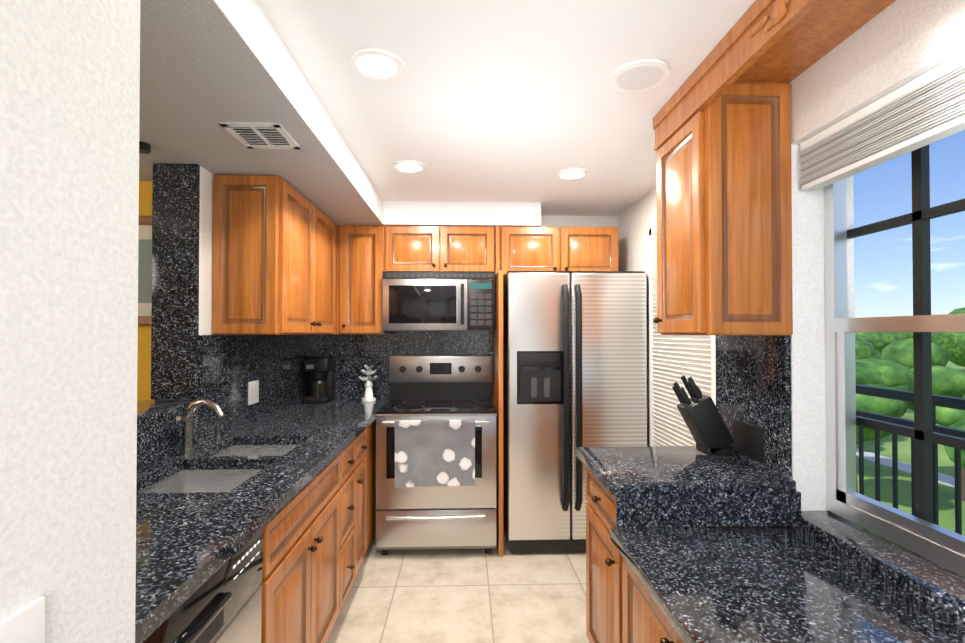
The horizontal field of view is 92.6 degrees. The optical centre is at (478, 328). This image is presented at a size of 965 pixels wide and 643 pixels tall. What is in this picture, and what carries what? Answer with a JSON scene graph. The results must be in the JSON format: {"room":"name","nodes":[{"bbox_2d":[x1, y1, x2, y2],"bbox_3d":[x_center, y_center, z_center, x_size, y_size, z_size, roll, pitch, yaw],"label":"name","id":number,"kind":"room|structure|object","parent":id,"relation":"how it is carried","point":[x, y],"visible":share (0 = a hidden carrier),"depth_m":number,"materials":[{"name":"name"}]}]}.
{"room":"kitchen","nodes":[
{"label":"kitchen","id":0,"kind":"room"},
{"bbox_2d":[0,0,139,642],"bbox_3d":[-0.876,0.239,-0.719,0.945,2.310,2.600,0,-1,-2],"label":"wall","id":1,"kind":"structure","parent":0,"point":[69,137],"depth_m":0.50,"materials":[{"name":"paint"}]},
{"bbox_2d":[0,597,44,642],"bbox_3d":[-0.431,0.326,0.399,0.010,0.120,0.120,0,-1,-2],"label":"switch plate","id":2,"kind":"object","parent":1,"relation":"attached to","point":[25,624],"visible":1,"depth_m":0.44,"materials":[{"name":"white plastic"}]},
{"bbox_2d":[137,181,152,401],"bbox_3d":[-2.467,0.353,2.324,2.055,2.150,0.180,0,-1,-2],"label":"wall","id":3,"kind":"structure","parent":0,"point":[144,336],"depth_m":2.26,"materials":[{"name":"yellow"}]},
{"bbox_2d":[138,216,151,324],"bbox_3d":[-1.702,-0.281,2.248,0.480,0.535,0.028,0,-1,-2],"label":"picture frame","id":4,"kind":"object","parent":3,"relation":"attached to","point":[144,270],"depth_m":2.25,"materials":[{"name":"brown wood"}]},
{"bbox_2d":[139,166,299,469],"bbox_3d":[-1.341,0.350,2.118,0.185,2.150,3.100,0,-1,-2],"label":"wall","id":5,"kind":"structure","parent":0,"point":[205,248],"depth_m":2.10,"materials":[{"name":"paint"}]},
{"bbox_2d":[137,400,199,425],"bbox_3d":[-1.319,0.326,1.303,0.240,0.039,1.426,0,-1,-2],"label":"sill","id":6,"kind":"structure","parent":5,"relation":"on","point":[149,411],"depth_m":1.81,"materials":[{"name":"stone"}]},
{"bbox_2d":[151,163,199,399],"bbox_3d":[-1.338,-0.206,2.034,0.193,1.037,0.019,0,-1,-2],"label":"column","id":7,"kind":"structure","parent":5,"relation":"attached to","point":[175,283],"depth_m":2.02,"materials":[{"name":"black stone"}]},
{"bbox_2d":[137,335,310,470],"bbox_3d":[-1.236,0.271,2.070,0.018,0.478,2.836,0,-1,-2],"label":"backsplash","id":8,"kind":"structure","parent":5,"relation":"attached to","point":[227,363],"depth_m":2.42,"materials":[{"name":"black stone"}]},
{"bbox_2d":[248,380,258,404],"bbox_3d":[-1.236,0.352,2.531,0.007,0.125,0.120,0,-1,-2],"label":"electrical outlet","id":9,"kind":"object","parent":8,"relation":"attached to","point":[253,392],"visible":1,"depth_m":2.52,"materials":[{"name":"white plastic"}]},
{"bbox_2d":[212,175,336,334],"bbox_3d":[-1.101,-0.341,2.612,0.318,0.754,0.911,0,-1,-2],"label":"upper cabinet","id":10,"kind":"object","parent":5,"relation":"attached to","point":[274,267],"visible":1,"depth_m":2.15,"materials":[{"name":"brown wood"}]},
{"bbox_2d":[213,0,384,223],"bbox_3d":[-0.582,-0.822,0.588,0.004,0.160,5.170,0,-1,-2],"label":"ceiling soffit","id":11,"kind":"structure","parent":0,"point":[251,23],"depth_m":1.51,"materials":[{"name":"white paint"}]},
{"bbox_2d":[139,0,539,226],"bbox_3d":[-1.495,-0.856,1.526,3.950,0.250,7.100,0,-1,-2],"label":"ceiling","id":12,"kind":"structure","parent":0,"point":[203,73],"depth_m":1.54,"materials":[{"name":"white paint"}]},
{"bbox_2d":[139,141,150,153],"bbox_3d":[-1.329,-0.713,1.820,0.055,0.029,0.056,0,-1,-2],"label":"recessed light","id":13,"kind":"object","parent":12,"relation":"in","point":[144,147],"visible":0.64,"depth_m":1.81,"materials":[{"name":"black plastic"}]},
{"bbox_2d":[219,122,300,148],"bbox_3d":[-0.816,-0.722,1.740,0.210,0.012,0.220,0,-1,-2],"label":"ceiling vent","id":14,"kind":"object","parent":12,"relation":"in","point":[262,135],"visible":0.94,"depth_m":1.72,"materials":[{"name":"white metal"}]},
{"bbox_2d":[326,525,589,642],"bbox_3d":[-1.090,1.449,1.513,4.760,0.060,7.100,0,-1,-2],"label":"floor","id":15,"kind":"structure","parent":0,"point":[478,595],"depth_m":2.44,"materials":[{"name":"tile"}]},
{"bbox_2d":[142,527,262,642],"bbox_3d":[-0.890,0.977,0.979,0.628,0.872,0.600,0,-1,-2],"label":"dishwasher","id":16,"kind":"object","parent":15,"relation":"on","point":[223,604],"visible":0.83,"depth_m":1.09,"materials":[{"name":"silver metal"}]},
{"bbox_2d":[261,487,322,642],"bbox_3d":[-0.961,1.092,1.786,0.404,0.660,0.810,0,-1,-2],"label":"base cabinet","id":17,"kind":"object","parent":15,"relation":"on","point":[292,565],"depth_m":1.55,"materials":[{"name":"brown wood"}]},
{"bbox_2d":[315,423,374,626],"bbox_3d":[-0.992,0.997,2.839,0.404,0.873,1.296,0,-1,-2],"label":"base cabinet","id":18,"kind":"object","parent":15,"relation":"on","point":[348,482],"depth_m":2.18,"materials":[{"name":"brown wood"}]},
{"bbox_2d":[135,399,388,642],"bbox_3d":[-0.918,0.530,2.066,0.614,0.040,2.816,0,-1,-2],"label":"countertop","id":19,"kind":"structure","parent":18,"relation":"on","point":[183,538],"depth_m":1.33,"materials":[{"name":"black stone"}]},
{"bbox_2d":[171,395,230,454],"bbox_3d":[-1.110,0.394,1.834,0.183,0.227,0.114,0,-1,-2],"label":"faucet","id":20,"kind":"object","parent":19,"relation":"on","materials":[{"name":"metal"}]},
{"bbox_2d":[136,463,282,538],"bbox_3d":[-0.955,0.639,1.593,0.388,0.213,0.399,0,-1,-2],"label":"sink","id":21,"kind":"object","parent":19,"relation":"in","point":[183,478],"depth_m":1.79,"materials":[{"name":"grey metal"}]},
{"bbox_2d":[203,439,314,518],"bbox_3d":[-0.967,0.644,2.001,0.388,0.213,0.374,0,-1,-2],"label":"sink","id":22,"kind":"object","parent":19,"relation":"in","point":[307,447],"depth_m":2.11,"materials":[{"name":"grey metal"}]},
{"bbox_2d":[303,357,334,402],"bbox_3d":[-1.146,0.368,3.316,0.165,0.310,0.236,0,-1,-2],"label":"coffee maker","id":23,"kind":"object","parent":19,"relation":"on","point":[321,370],"visible":1,"depth_m":3.24,"materials":[{"name":"black plastic"}]},
{"bbox_2d":[359,365,378,401],"bbox_3d":[-0.791,0.394,3.324,0.142,0.257,0.145,0,-1,-2],"label":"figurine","id":24,"kind":"object","parent":19,"relation":"on","point":[368,394],"visible":1,"depth_m":3.30,"materials":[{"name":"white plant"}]},
{"bbox_2d":[376,355,496,554],"bbox_3d":[-0.274,0.819,3.143,0.754,1.235,0.696,0,-1,-2],"label":"range","id":25,"kind":"object","parent":15,"relation":"on","point":[436,415],"visible":0.98,"depth_m":2.87,"materials":[{"name":"silver metal"}]},
{"bbox_2d":[394,420,474,487],"bbox_3d":[-0.269,0.767,2.821,0.490,0.411,0.050,0,-1,-2],"label":"towel","id":26,"kind":"object","parent":25,"relation":"hanging from","point":[427,453],"depth_m":2.83,"materials":[{"name":"grey fabric"}]},
{"bbox_2d":[493,226,502,556],"bbox_3d":[0.130,0.363,3.206,0.028,2.148,0.608,0,-1,-2],"label":"end panel","id":27,"kind":"object","parent":15,"relation":"on","point":[498,368],"visible":0.79,"depth_m":2.92,"materials":[{"name":"brown wood"}]},
{"bbox_2d":[503,271,646,551],"bbox_3d":[0.619,0.527,3.191,0.887,1.780,0.700,0,-1,-2],"label":"fridge","id":28,"kind":"object","parent":15,"relation":"on","point":[574,359],"visible":0.96,"depth_m":2.91,"materials":[{"name":"silver metal"}]},
{"bbox_2d":[616,555,671,642],"bbox_3d":[0.773,1.055,1.303,0.603,0.723,0.435,0,-1,-2],"label":"base cabinet","id":29,"kind":"object","parent":15,"relation":"on","point":[637,621],"depth_m":1.39,"materials":[{"name":"brown wood"}]},
{"bbox_2d":[672,635,679,642],"bbox_3d":[0.786,1.051,0.870,0.603,0.723,0.430,0,-1,-2],"label":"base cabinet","id":30,"kind":"object","parent":15,"relation":"on","point":[674,640],"depth_m":1.12,"materials":[{"name":"brown wood"}]},
{"bbox_2d":[583,463,800,642],"bbox_3d":[0.760,0.985,1.748,0.603,0.874,0.450,0,-1,-2],"label":"base cabinet","id":31,"kind":"object","parent":15,"relation":"on","point":[603,510],"depth_m":1.52,"materials":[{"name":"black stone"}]},
{"bbox_2d":[576,446,799,494],"bbox_3d":[0.733,0.526,1.750,0.618,0.040,0.475,0,-1,-2],"label":"countertop","id":32,"kind":"structure","parent":31,"relation":"on","point":[682,470],"depth_m":1.61,"materials":[{"name":"black stone"}]},
{"bbox_2d":[672,375,734,455],"bbox_3d":[0.902,0.351,1.875,0.224,0.312,0.100,0,-1,-2],"label":"knife block","id":33,"kind":"object","parent":32,"relation":"on","point":[704,422],"visible":1,"depth_m":1.83,"materials":[{"name":"black plastic"}]},
{"bbox_2d":[608,527,964,642],"bbox_3d":[0.782,0.662,0.426,0.637,0.041,2.200,0,-1,-2],"label":"countertop","id":34,"kind":"structure","parent":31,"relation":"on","point":[709,584],"depth_m":1.14,"materials":[{"name":"black stone"}]},
{"bbox_3d":[1.904,1.547,0.951,1.188,0.230,10.000,0,-1,-2],"label":"balcony","id":35,"kind":"object","parent":15,"relation":"attached to","visible":0},
{"bbox_2d":[856,384,964,534],"bbox_3d":[2.377,0.875,0.972,0.060,1.095,10.000,0,-1,-2],"label":"railing","id":36,"kind":"object","parent":35,"relation":"on","point":[937,400],"visible":0.08,"depth_m":2.48,"materials":[{"name":"black metal"}]},
{"bbox_2d":[385,201,540,225],"bbox_3d":[-0.101,-0.793,3.186,1.063,0.160,0.004,0,-1,-2],"label":"ceiling soffit","id":37,"kind":"structure","parent":0,"point":[396,212],"depth_m":3.18,"materials":[{"name":"white paint"}]},
{"bbox_2d":[259,0,755,215],"bbox_3d":[0.358,-0.944,0.882,1.903,0.090,5.700,0,-1,-2],"label":"ceiling","id":38,"kind":"structure","parent":0,"point":[500,101],"depth_m":1.71,"materials":[{"name":"white paint"}]},
{"bbox_2d":[350,48,402,80],"bbox_3d":[-0.344,-0.885,1.555,0.176,0.010,0.176,0,-1,-2],"label":"recessed light","id":39,"kind":"object","parent":38,"relation":"in","point":[375,64],"visible":0.98,"depth_m":1.54,"materials":[{"name":"white plastic"}]},
{"bbox_2d":[393,160,424,172],"bbox_3d":[-0.378,-0.875,2.500,0.176,0.010,0.176,0,-1,-2],"label":"recessed light","id":40,"kind":"object","parent":38,"relation":"in","point":[408,166],"visible":1,"depth_m":2.48,"materials":[{"name":"white plastic"}]},
{"bbox_2d":[556,168,587,179],"bbox_3d":[0.528,-0.874,2.612,0.176,0.010,0.176,0,-1,-2],"label":"recessed light","id":41,"kind":"object","parent":38,"relation":"in","point":[571,173],"visible":0.94,"depth_m":2.59,"materials":[{"name":"white plastic"}]},
{"bbox_2d":[610,59,669,92],"bbox_3d":[0.565,-0.884,1.623,0.200,0.011,0.200,0,-1,-2],"label":"ceiling speaker","id":42,"kind":"object","parent":38,"relation":"attached to","point":[641,75],"visible":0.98,"depth_m":1.61,"materials":[{"name":"white plastic"}]},
{"bbox_2d":[492,216,617,400],"bbox_3d":[-0.125,0.287,3.616,2.705,2.310,0.180,0,-1,-2],"label":"wall","id":43,"kind":"structure","parent":0,"point":[579,221],"depth_m":3.56,"materials":[{"name":"paint"}]},
{"bbox_2d":[337,225,390,333],"bbox_3d":[-0.820,-0.333,3.326,0.323,0.754,0.327,0,-1,-2],"label":"upper cabinet","id":44,"kind":"object","parent":43,"relation":"attached to","point":[367,255],"depth_m":3.16,"materials":[{"name":"brown wood"}]},
{"bbox_2d":[311,331,492,398],"bbox_3d":[-0.583,0.274,3.501,1.374,0.503,0.018,0,-1,-2],"label":"backsplash","id":45,"kind":"structure","parent":43,"relation":"attached to","point":[351,353],"depth_m":3.49,"materials":[{"name":"black stone"}]},
{"bbox_2d":[385,225,494,271],"bbox_3d":[-0.275,-0.545,3.344,0.764,0.329,0.327,0,-1,-2],"label":"upper cabinet","id":46,"kind":"object","parent":43,"relation":"attached to","point":[407,248],"depth_m":3.18,"materials":[{"name":"brown wood"}]},
{"bbox_2d":[382,272,494,330],"bbox_3d":[-0.275,-0.179,3.275,0.755,0.395,0.458,0,-1,-2],"label":"microwave","id":47,"kind":"object","parent":46,"relation":"attached to","point":[438,301],"visible":1,"depth_m":3.09,"materials":[{"name":"silver metal"}]},
{"bbox_2d":[500,226,617,279],"bbox_3d":[0.561,-0.535,3.369,0.830,0.349,0.327,0,-1,-2],"label":"upper cabinet","id":48,"kind":"object","parent":43,"relation":"attached to","point":[522,248],"depth_m":3.21,"materials":[{"name":"brown wood"}]},
{"bbox_2d":[618,0,964,510],"bbox_3d":[1.202,0.256,0.804,0.220,2.310,5.520,0,-1,-2],"label":"wall","id":49,"kind":"structure","parent":0,"point":[895,45],"depth_m":1.57,"materials":[{"name":"paint"}]},
{"bbox_2d":[649,225,710,445],"bbox_3d":[1.099,0.250,2.532,0.021,1.760,0.780,0,-1,-2],"label":"louvered door","id":50,"kind":"structure","parent":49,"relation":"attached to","point":[654,335],"depth_m":2.67,"materials":[{"name":"white wood"}]},
{"bbox_2d":[653,68,800,334],"bbox_3d":[0.905,-0.416,1.751,0.312,0.884,0.384,0,-1,-2],"label":"upper cabinet","id":51,"kind":"object","parent":49,"relation":"attached to","point":[722,124],"depth_m":1.57,"materials":[{"name":"brown wood"}]},
{"bbox_2d":[716,335,791,474],"bbox_3d":[1.051,0.266,1.794,0.018,0.480,0.442,0,-1,-2],"label":"backsplash","id":52,"kind":"structure","parent":49,"relation":"attached to","point":[753,372],"depth_m":1.71,"materials":[{"name":"black stone"}]},
{"bbox_2d":[733,418,763,461],"bbox_3d":[1.039,0.429,1.783,0.006,0.125,0.190,0,-1,-2],"label":"electrical outlet","id":53,"kind":"object","parent":52,"relation":"attached to","point":[748,438],"visible":0.88,"depth_m":1.77,"materials":[{"name":"black plastic"}]},
{"bbox_2d":[796,510,964,622],"bbox_3d":[1.168,0.628,0.605,0.180,0.039,1.928,0,-1,-2],"label":"window sill","id":54,"kind":"structure","parent":49,"relation":"on","point":[940,587],"depth_m":1.23,"materials":[{"name":"stone"}]},
{"bbox_2d":[799,51,964,190],"bbox_3d":[1.147,-0.558,0.617,0.062,0.162,1.908,0,-1,-2],"label":"window blind","id":55,"kind":"object","parent":49,"relation":"attached to","point":[925,109],"visible":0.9,"depth_m":1.24,"materials":[{"name":"white fabric"}]},
{"bbox_2d":[824,144,964,576],"bbox_3d":[1.255,-0.016,0.649,0.103,1.450,2.200,0,-1,-2],"label":"window","id":56,"kind":"structure","parent":49,"relation":"in","point":[942,546],"depth_m":1.35,"materials":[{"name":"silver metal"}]},
{"label":"outside","id":57,"kind":"structure","parent":0,"visible":0},
{"bbox_2d":[855,307,964,535],"bbox_3d":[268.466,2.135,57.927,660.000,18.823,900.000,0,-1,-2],"label":"trees","id":58,"kind":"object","parent":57,"point":[884,359],"depth_m":28.93,"materials":[{"name":"green plant"}]}
]}

